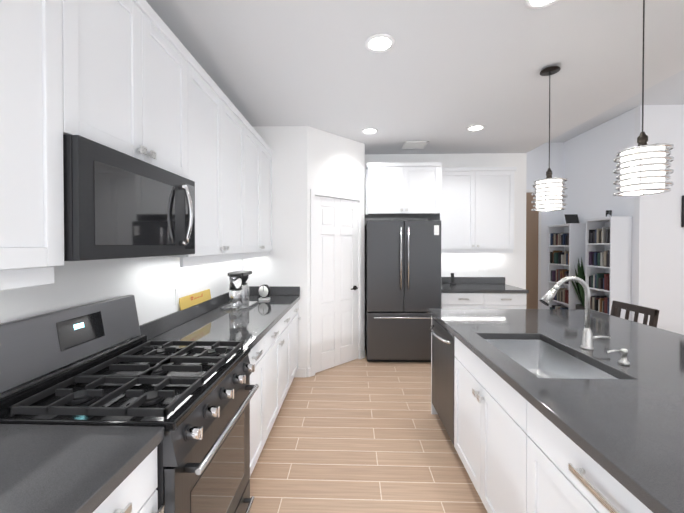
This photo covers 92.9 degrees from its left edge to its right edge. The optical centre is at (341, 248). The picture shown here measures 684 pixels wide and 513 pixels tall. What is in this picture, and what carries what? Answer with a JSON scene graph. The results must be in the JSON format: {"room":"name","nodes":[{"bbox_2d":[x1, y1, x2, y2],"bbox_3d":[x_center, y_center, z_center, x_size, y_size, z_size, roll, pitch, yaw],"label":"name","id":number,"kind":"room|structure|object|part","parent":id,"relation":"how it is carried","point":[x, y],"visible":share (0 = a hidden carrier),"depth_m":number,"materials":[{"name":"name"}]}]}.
{"room":"kitchen","nodes":[
{"label":"kitchen","id":0,"kind":"room"},
{"bbox_2d":[0,257,242,394],"bbox_3d":[-1.249,0.067,0.807,0.100,2.798,8.250,0,1,2],"label":"wall","id":1,"kind":"structure","parent":0,"point":[151,284],"depth_m":1.73,"materials":[{"name":"white paint"}]},
{"bbox_2d":[0,0,87,275],"bbox_3d":[-1.038,-0.496,0.591,0.331,1.110,0.952,0,1,2],"label":"upper cabinet","id":2,"kind":"object","parent":1,"relation":"attached to","point":[44,43],"depth_m":0.93,"materials":[{"name":"white wood"}]},
{"bbox_2d":[88,0,191,179],"bbox_3d":[-1.013,-0.713,1.385,0.331,0.695,0.760,0,1,2],"label":"upper cabinet","id":3,"kind":"object","parent":1,"relation":"attached to","point":[132,78],"depth_m":1.36,"materials":[{"name":"white wood"}]},
{"bbox_2d":[63,134,194,260],"bbox_3d":[-0.959,-0.163,1.390,0.434,0.395,0.748,0,1,2],"label":"microwave","id":4,"kind":"object","parent":3,"relation":"attached to","point":[118,204],"visible":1,"depth_m":1.19,"materials":[{"name":"black metal"}]},
{"bbox_3d":[-0.768,-0.166,1.603,0.066,0.299,0.023,0,1,2],"label":"microwave handle","id":5,"kind":"part","parent":4,"relation":"part of","materials":[{"name":"silver metal"}]},
{"bbox_2d":[175,288,180,305],"bbox_3d":[-1.148,0.335,2.282,0.008,0.115,0.072,0,1,2],"label":"electrical outlet","id":6,"kind":"object","parent":1,"relation":"attached to","point":[177,293],"visible":0.88,"depth_m":2.27,"materials":[{"name":"white plastic"}]},
{"bbox_2d":[130,292,228,341],"bbox_3d":[-1.171,0.495,1.313,0.019,0.099,4.656,0,1,2],"label":"backsplash","id":7,"kind":"structure","parent":1,"relation":"attached to","point":[157,326],"depth_m":2.26,"materials":[{"name":"grey stone"}]},
{"bbox_2d":[179,289,210,309],"bbox_3d":[-1.132,0.388,2.528,0.018,0.085,0.490,0,1,2],"label":"sign","id":8,"kind":"object","parent":7,"relation":"on","point":[188,301],"visible":1,"depth_m":2.49,"materials":[{"name":"yellow"}]},
{"bbox_2d":[154,56,247,259],"bbox_3d":[-0.986,-0.514,2.232,0.331,1.110,1.045,0,1,2],"label":"upper cabinet","id":9,"kind":"object","parent":1,"relation":"attached to","point":[219,130],"depth_m":2.16,"materials":[{"name":"white wood"}]},
{"bbox_2d":[248,122,271,255],"bbox_3d":[-0.957,-0.524,3.131,0.331,1.110,0.986,0,1,2],"label":"upper cabinet","id":10,"kind":"object","parent":1,"relation":"attached to","point":[259,153],"depth_m":3.12,"materials":[{"name":"white wood"}]},
{"bbox_2d":[243,126,307,376],"bbox_3d":[-0.745,0.035,3.677,0.723,2.798,0.100,0,1,2],"label":"wall","id":11,"kind":"structure","parent":0,"point":[284,263],"depth_m":3.62,"materials":[{"name":"white paint"}]},
{"bbox_2d":[249,286,299,293],"bbox_3d":[-0.777,0.470,3.619,0.620,0.099,0.020,0,1,2],"label":"backsplash","id":12,"kind":"structure","parent":11,"relation":"attached to","point":[252,289],"depth_m":3.61,"materials":[{"name":"grey stone"}]},
{"bbox_2d":[294,368,305,377],"bbox_3d":[-0.756,1.385,3.635,0.703,0.100,0.013,0,1,2],"label":"baseboard","id":13,"kind":"structure","parent":11,"relation":"attached to","point":[300,372],"depth_m":3.62,"materials":[{"name":"white wood"}]},
{"bbox_2d":[307,126,364,367],"bbox_3d":[-0.079,0.032,3.971,0.933,2.798,0.100,-1,1,-43],"label":"wall","id":14,"kind":"structure","parent":0,"point":[336,163],"depth_m":3.87,"materials":[{"name":"white paint"}]},
{"bbox_2d":[315,196,357,372],"bbox_3d":[-0.066,0.407,3.959,0.730,2.032,0.035,-1,1,-43],"label":"pantry door","id":15,"kind":"structure","parent":14,"relation":"in","point":[336,281],"depth_m":3.93,"materials":[{"name":"white wood"}]},
{"bbox_2d":[308,350,364,376],"bbox_3d":[-0.039,1.381,3.944,0.933,0.100,0.013,-1,1,-43],"label":"baseboard","id":16,"kind":"structure","parent":14,"relation":"attached to","point":[309,372],"depth_m":3.64,"materials":[{"name":"white wood"}]},
{"bbox_2d":[310,189,362,375],"bbox_3d":[-0.075,0.379,3.968,0.854,2.104,0.116,-1,1,-43],"label":"door frame","id":17,"kind":"structure","parent":14,"relation":"attached to","point":[314,192],"depth_m":3.76,"materials":[{"name":"white wood"}]},
{"bbox_2d":[250,349,487,512],"bbox_3d":[2.880,1.486,1.667,8.550,0.060,10.200,0,1,2],"label":"floor","id":18,"kind":"structure","parent":0,"point":[363,435],"depth_m":2.32,"materials":[{"name":"beige tile"}]},
{"bbox_2d":[0,295,258,512],"bbox_3d":[-0.810,0.857,1.397,0.726,1.205,0.754,0,1,2],"label":"range","id":19,"kind":"object","parent":18,"relation":"on","point":[192,398],"visible":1,"depth_m":1.26,"materials":[{"name":"grey metal"}]},
{"bbox_2d":[0,335,250,430],"bbox_3d":[-0.808,0.518,1.393,0.605,0.088,0.754,0,1,2],"label":"cooktop","id":20,"kind":"object","parent":19,"relation":"in","point":[133,382],"depth_m":1.23,"materials":[{"name":"black metal"}]},
{"bbox_2d":[96,442,163,512],"bbox_3d":[-0.888,1.029,0.761,0.620,0.874,0.518,0,1,2],"label":"base cabinet","id":21,"kind":"object","parent":18,"relation":"on","point":[139,494],"depth_m":0.92,"materials":[{"name":"white wood"}]},
{"bbox_2d":[0,424,163,512],"bbox_3d":[-0.901,0.579,-0.005,0.642,0.039,2.038,0,1,2],"label":"countertop","id":22,"kind":"structure","parent":21,"relation":"on","point":[44,468],"depth_m":0.84,"materials":[{"name":"grey stone"}]},
{"bbox_2d":[248,334,267,478],"bbox_3d":[-0.847,1.015,2.041,0.620,0.874,0.523,0,1,2],"label":"base cabinet","id":23,"kind":"object","parent":18,"relation":"on","point":[258,356],"depth_m":2.12,"materials":[{"name":"white wood"}]},
{"bbox_2d":[268,310,291,434],"bbox_3d":[-0.826,1.007,2.708,0.620,0.874,1.046,0,1,2],"label":"base cabinet","id":24,"kind":"object","parent":18,"relation":"on","point":[280,336],"depth_m":2.65,"materials":[{"name":"white wood"}]},
{"bbox_2d":[148,294,299,349],"bbox_3d":[-0.815,0.549,2.703,0.642,0.039,1.856,0,1,2],"label":"countertop","id":25,"kind":"structure","parent":24,"relation":"on","point":[250,325],"depth_m":2.32,"materials":[{"name":"grey stone"}]},
{"bbox_2d":[220,271,257,309],"bbox_3d":[-0.931,0.368,2.975,0.230,0.315,0.368,0,1,2],"label":"coffee maker","id":26,"kind":"object","parent":25,"relation":"on","point":[238,292],"visible":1,"depth_m":2.84,"materials":[{"name":"silver metal"}]},
{"bbox_2d":[258,284,270,299],"bbox_3d":[-0.794,0.444,3.333,0.138,0.156,0.081,0,1,2],"label":"kitchen scale","id":27,"kind":"object","parent":25,"relation":"on","point":[264,291],"visible":1,"depth_m":3.31,"materials":[{"name":"white metal"}]},
{"bbox_2d":[292,302,299,380],"bbox_3d":[-0.805,1.000,3.375,0.620,0.874,0.522,0,1,2],"label":"base cabinet","id":28,"kind":"object","parent":18,"relation":"on","point":[295,309],"depth_m":3.43,"materials":[{"name":"white wood"}]},
{"bbox_2d":[365,220,440,361],"bbox_3d":[0.780,0.537,4.344,0.912,1.780,0.762,0,1,2],"label":"fridge","id":29,"kind":"object","parent":18,"relation":"on","point":[402,277],"visible":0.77,"depth_m":4.03,"materials":[{"name":"grey metal"}]},
{"bbox_2d":[365,162,441,227],"bbox_3d":[0.789,0.166,4.414,0.953,2.520,0.646,0,1,2],"label":"wall cabinet","id":30,"kind":"object","parent":18,"relation":"on","point":[403,189],"visible":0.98,"depth_m":4.11,"materials":[{"name":"white wood"}]},
{"bbox_2d":[441,277,528,308],"bbox_3d":[1.804,0.919,4.387,1.072,1.015,0.652,0,1,2],"label":"base cabinet","id":31,"kind":"object","parent":18,"relation":"on","point":[481,293],"visible":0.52,"depth_m":4.10,"materials":[{"name":"white wood"}]},
{"bbox_2d":[449,273,455,285],"bbox_3d":[1.540,0.424,4.519,0.070,0.169,0.080,0,1,2],"label":"phone","id":32,"kind":"object","parent":31,"relation":"on","point":[452,283],"visible":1,"depth_m":4.51,"materials":[{"name":"black plastic"}]},
{"bbox_2d":[441,277,528,292],"bbox_3d":[1.805,0.481,4.388,1.072,0.139,0.642,0,1,2],"label":"countertop","id":33,"kind":"structure","parent":31,"relation":"on","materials":[{"name":"grey stone"}]},
{"bbox_2d":[428,312,659,512],"bbox_3d":[1.221,1.029,0.834,1.138,0.874,4.000,0,1,2],"label":"kitchen island","id":34,"kind":"object","parent":18,"relation":"on","point":[514,457],"depth_m":1.45,"materials":[{"name":"white painted wood"},{"name":"gray quartz"},{"name":"brushed nickel"}]},
{"bbox_2d":[430,317,454,444],"bbox_3d":[1.039,1.012,2.511,0.668,0.870,0.610,0,1,2],"label":"dishwasher","id":35,"kind":"object","parent":34,"relation":"in","point":[442,339],"depth_m":2.46,"materials":[{"name":"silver metal"}]},
{"bbox_2d":[428,309,683,512],"bbox_3d":[1.398,0.571,0.828,1.400,0.039,4.050,0,1,2],"label":"island countertop","id":36,"kind":"structure","parent":34,"relation":"on","point":[634,426],"depth_m":1.24,"materials":[{"name":"grey stone"}]},
{"bbox_2d":[480,336,627,379],"bbox_3d":[1.046,0.682,1.716,0.484,0.227,0.784,0,1,2],"label":"sink","id":37,"kind":"object","parent":36,"relation":"in","point":[546,360],"depth_m":1.96,"materials":[{"name":"silver metal"}]},
{"bbox_2d":[539,276,611,347],"bbox_3d":[1.266,0.344,1.766,0.372,0.392,0.060,0,1,2],"label":"faucet","id":38,"kind":"object","parent":36,"relation":"on","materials":[{"name":"silver metal"}]},
{"bbox_2d":[607,348,629,365],"bbox_3d":[1.297,0.506,1.526,0.097,0.072,0.042,0,1,2],"label":"soap dispenser","id":39,"kind":"object","parent":36,"relation":"on","point":[623,362],"depth_m":1.52,"materials":[{"name":"silver metal"}]},
{"bbox_2d":[548,214,585,308],"bbox_3d":[4.154,0.393,6.022,0.312,2.030,0.654,0,1,2],"label":"bookcase","id":40,"kind":"object","parent":18,"relation":"on","point":[566,246],"visible":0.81,"depth_m":5.92,"materials":[{"name":"white wood"}]},
{"bbox_2d":[550,233,568,308],"bbox_3d":[4.125,0.511,6.035,0.190,1.632,0.561,0,1,2],"label":"books","id":41,"kind":"object","parent":40,"relation":"on","point":[558,258],"depth_m":6.09,"materials":[{"name":"multicoloured paper"}]},
{"bbox_2d":[565,214,578,223],"bbox_3d":[4.138,-0.535,5.847,0.220,0.170,0.080,0,1,2],"label":"photo frame","id":42,"kind":"object","parent":40,"relation":"on","point":[570,218],"depth_m":5.84,"materials":[{"name":"black plastic"}]},
{"bbox_2d":[571,257,584,309],"bbox_3d":[4.098,0.766,5.518,0.338,1.292,0.270,0,1,2],"label":"plant","id":43,"kind":"object","parent":18,"relation":"on","point":[580,288],"visible":0.29,"depth_m":5.48,"materials":[{"name":"green plant"}]},
{"bbox_2d":[585,210,632,320],"bbox_3d":[4.123,0.414,5.058,0.312,2.009,0.544,0,1,2],"label":"bookcase","id":44,"kind":"object","parent":18,"relation":"on","point":[608,258],"visible":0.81,"depth_m":4.88,"materials":[{"name":"white painted wood"}]},
{"bbox_2d":[589,227,609,313],"bbox_3d":[4.094,0.504,5.066,0.190,1.668,0.459,0,1,2],"label":"books","id":45,"kind":"object","parent":44,"relation":"on","point":[599,281],"depth_m":5.09,"materials":[{"name":"multicoloured paper"}]},
{"bbox_3d":[4.112,-0.535,5.007,0.080,0.110,0.080,0,1,2],"label":"glass","id":46,"kind":"part","parent":44,"relation":"part of","materials":[{"name":"black"}]},
{"bbox_2d":[610,300,658,327],"bbox_3d":[2.274,0.959,2.771,0.450,0.970,0.420,0,1,2],"label":"chair","id":47,"kind":"object","parent":18,"relation":"on","point":[617,307],"visible":0.17,"depth_m":2.71,"materials":[{"name":"grey wood"}]},
{"bbox_2d":[146,0,683,153],"bbox_3d":[0.550,-1.723,0.730,3.950,0.780,8.250,0,1,2],"label":"ceiling","id":48,"kind":"structure","parent":0,"point":[440,76],"depth_m":2.36,"materials":[{"name":"white paint"}]},
{"bbox_2d":[361,128,377,133],"bbox_3d":[0.321,-1.363,3.763,0.196,0.006,0.196,0,1,2],"label":"recessed light","id":49,"kind":"object","parent":48,"relation":"in","point":[369,131],"visible":0.98,"depth_m":3.75,"materials":[{"name":"white plastic"}]},
{"bbox_2d":[365,33,394,52],"bbox_3d":[0.249,-1.344,2.129,0.196,0.006,0.196,0,1,2],"label":"recessed light","id":50,"kind":"object","parent":48,"relation":"in","point":[379,43],"visible":1,"depth_m":2.13,"materials":[{"name":"white"}]},
{"bbox_2d":[401,141,428,148],"bbox_3d":[0.958,-1.366,4.288,0.300,0.010,0.300,0,1,2],"label":"ceiling vent","id":51,"kind":"object","parent":48,"relation":"in","point":[414,144],"visible":1,"depth_m":4.25,"materials":[{"name":"white metal"}]},
{"bbox_2d":[466,125,484,130],"bbox_3d":[1.508,-1.361,3.666,0.196,0.006,0.196,0,1,2],"label":"recessed light","id":52,"kind":"object","parent":48,"relation":"in","point":[475,127],"visible":0.98,"depth_m":3.65,"materials":[{"name":"white"}]},
{"bbox_2d":[524,0,558,8],"bbox_3d":[1.076,-1.340,1.718,0.196,0.006,0.196,0,1,2],"label":"recessed light","id":53,"kind":"object","parent":48,"relation":"in","point":[535,4],"visible":1,"depth_m":1.78,"materials":[{"name":"white"}]},
{"bbox_2d":[531,66,567,210],"bbox_3d":[1.554,-0.822,2.434,0.230,1.059,0.216,0,1,2],"label":"pendant light","id":54,"kind":"object","parent":48,"relation":"hanging from","point":[549,192],"visible":1,"depth_m":2.38,"materials":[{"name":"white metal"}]},
{"bbox_3d":[1.554,-0.402,2.438,0.230,0.219,0.216,0,1,2],"label":"lamp shade","id":55,"kind":"part","parent":54,"relation":"part of","materials":[{"name":"white"}]},
{"bbox_3d":[1.554,-0.934,2.433,0.132,0.834,0.132,0,1,2],"label":"cord","id":56,"kind":"part","parent":54,"relation":"part of","materials":[{"name":"brown metal"}]},
{"bbox_2d":[613,0,673,195],"bbox_3d":[1.529,-0.813,1.650,0.230,1.059,0.216,0,1,2],"label":"pendant light","id":57,"kind":"object","parent":48,"relation":"hanging from","point":[642,166],"visible":1,"depth_m":1.60,"materials":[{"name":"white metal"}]},
{"bbox_3d":[1.529,-0.926,1.649,0.132,0.834,0.132,0,1,2],"label":"cord","id":58,"kind":"part","parent":57,"relation":"part of","materials":[{"name":"brown metal"}]},
{"bbox_3d":[1.529,-0.400,1.655,0.170,0.228,0.170,0,1,2],"label":"frame","id":59,"kind":"part","parent":57,"relation":"part of","materials":[{"name":"silver metal"}]},
{"bbox_3d":[1.529,-0.393,1.655,0.230,0.219,0.216,0,1,2],"label":"lamp shade","id":60,"kind":"part","parent":57,"relation":"part of","materials":[{"name":"white"}]},
{"bbox_2d":[365,153,526,288],"bbox_3d":[1.438,0.023,4.778,2.430,2.798,0.120,0,1,2],"label":"wall","id":61,"kind":"structure","parent":0,"point":[510,268],"depth_m":4.69,"materials":[{"name":"white paint"}]},
{"bbox_2d":[445,263,449,270],"bbox_3d":[1.531,0.262,4.714,0.072,0.115,0.008,0,1,2],"label":"outlet","id":62,"kind":"object","parent":61,"relation":"attached to","point":[447,266],"visible":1,"depth_m":4.71,"materials":[{"name":"white plastic"}]},
{"bbox_2d":[441,167,516,252],"bbox_3d":[1.804,-0.520,4.518,1.062,1.150,0.359,0,1,2],"label":"upper cabinet","id":63,"kind":"object","parent":61,"relation":"attached to","point":[477,209],"visible":0.75,"depth_m":4.37,"materials":[{"name":"white wood"}]},
{"bbox_2d":[488,264,493,271],"bbox_3d":[2.151,0.273,4.694,0.085,0.120,0.008,0,1,2],"label":"light switch","id":64,"kind":"object","parent":61,"relation":"attached to","point":[490,267],"visible":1,"depth_m":4.69,"materials":[{"name":"white plastic"}]},
{"bbox_2d":[526,142,563,308],"bbox_3d":[3.227,-0.336,6.449,2.440,3.478,0.120,0,1,2],"label":"wall","id":65,"kind":"structure","parent":0,"point":[537,162],"depth_m":6.36,"materials":[{"name":"white paint"}]},
{"bbox_2d":[526,192,538,308],"bbox_3d":[3.439,0.152,6.356,0.770,2.495,0.054,0,1,2],"label":"hall door","id":66,"kind":"structure","parent":65,"relation":"in","point":[532,220],"depth_m":6.33,"materials":[{"name":"brown wood"}]},
{"bbox_2d":[526,189,540,308],"bbox_3d":[3.440,0.119,6.376,0.910,2.570,0.019,0,1,2],"label":"door frame","id":67,"kind":"structure","parent":65,"relation":"attached to","point":[539,260],"depth_m":6.35,"materials":[{"name":"white wood"}]},
{"bbox_2d":[563,108,634,320],"bbox_3d":[4.359,-0.326,5.557,0.120,3.478,1.590,0,1,2],"label":"wall","id":68,"kind":"structure","parent":0,"point":[589,166],"depth_m":5.44,"materials":[{"name":"white paint"}]},
{"bbox_2d":[546,70,683,142],"bbox_3d":[4.854,-2.073,1.565,4.598,0.100,10.200,0,1,2],"label":"ceiling","id":69,"kind":"structure","parent":0,"point":[669,91],"depth_m":4.53,"materials":[{"name":"white paint"}]},
{"bbox_2d":[633,105,683,334],"bbox_3d":[5.762,-0.316,4.667,2.980,3.478,0.100,0,1,2],"label":"wall","id":70,"kind":"structure","parent":0,"point":[658,256],"depth_m":4.66,"materials":[{"name":"white paint"}]},
{"bbox_2d":[681,196,683,226],"bbox_3d":[5.180,-0.531,4.617,0.660,0.450,0.029,0,1,2],"label":"framed picture","id":71,"kind":"object","parent":70,"relation":"attached to","point":[682,218],"visible":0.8,"depth_m":4.63,"materials":[{"name":"black plastic"}]}
]}

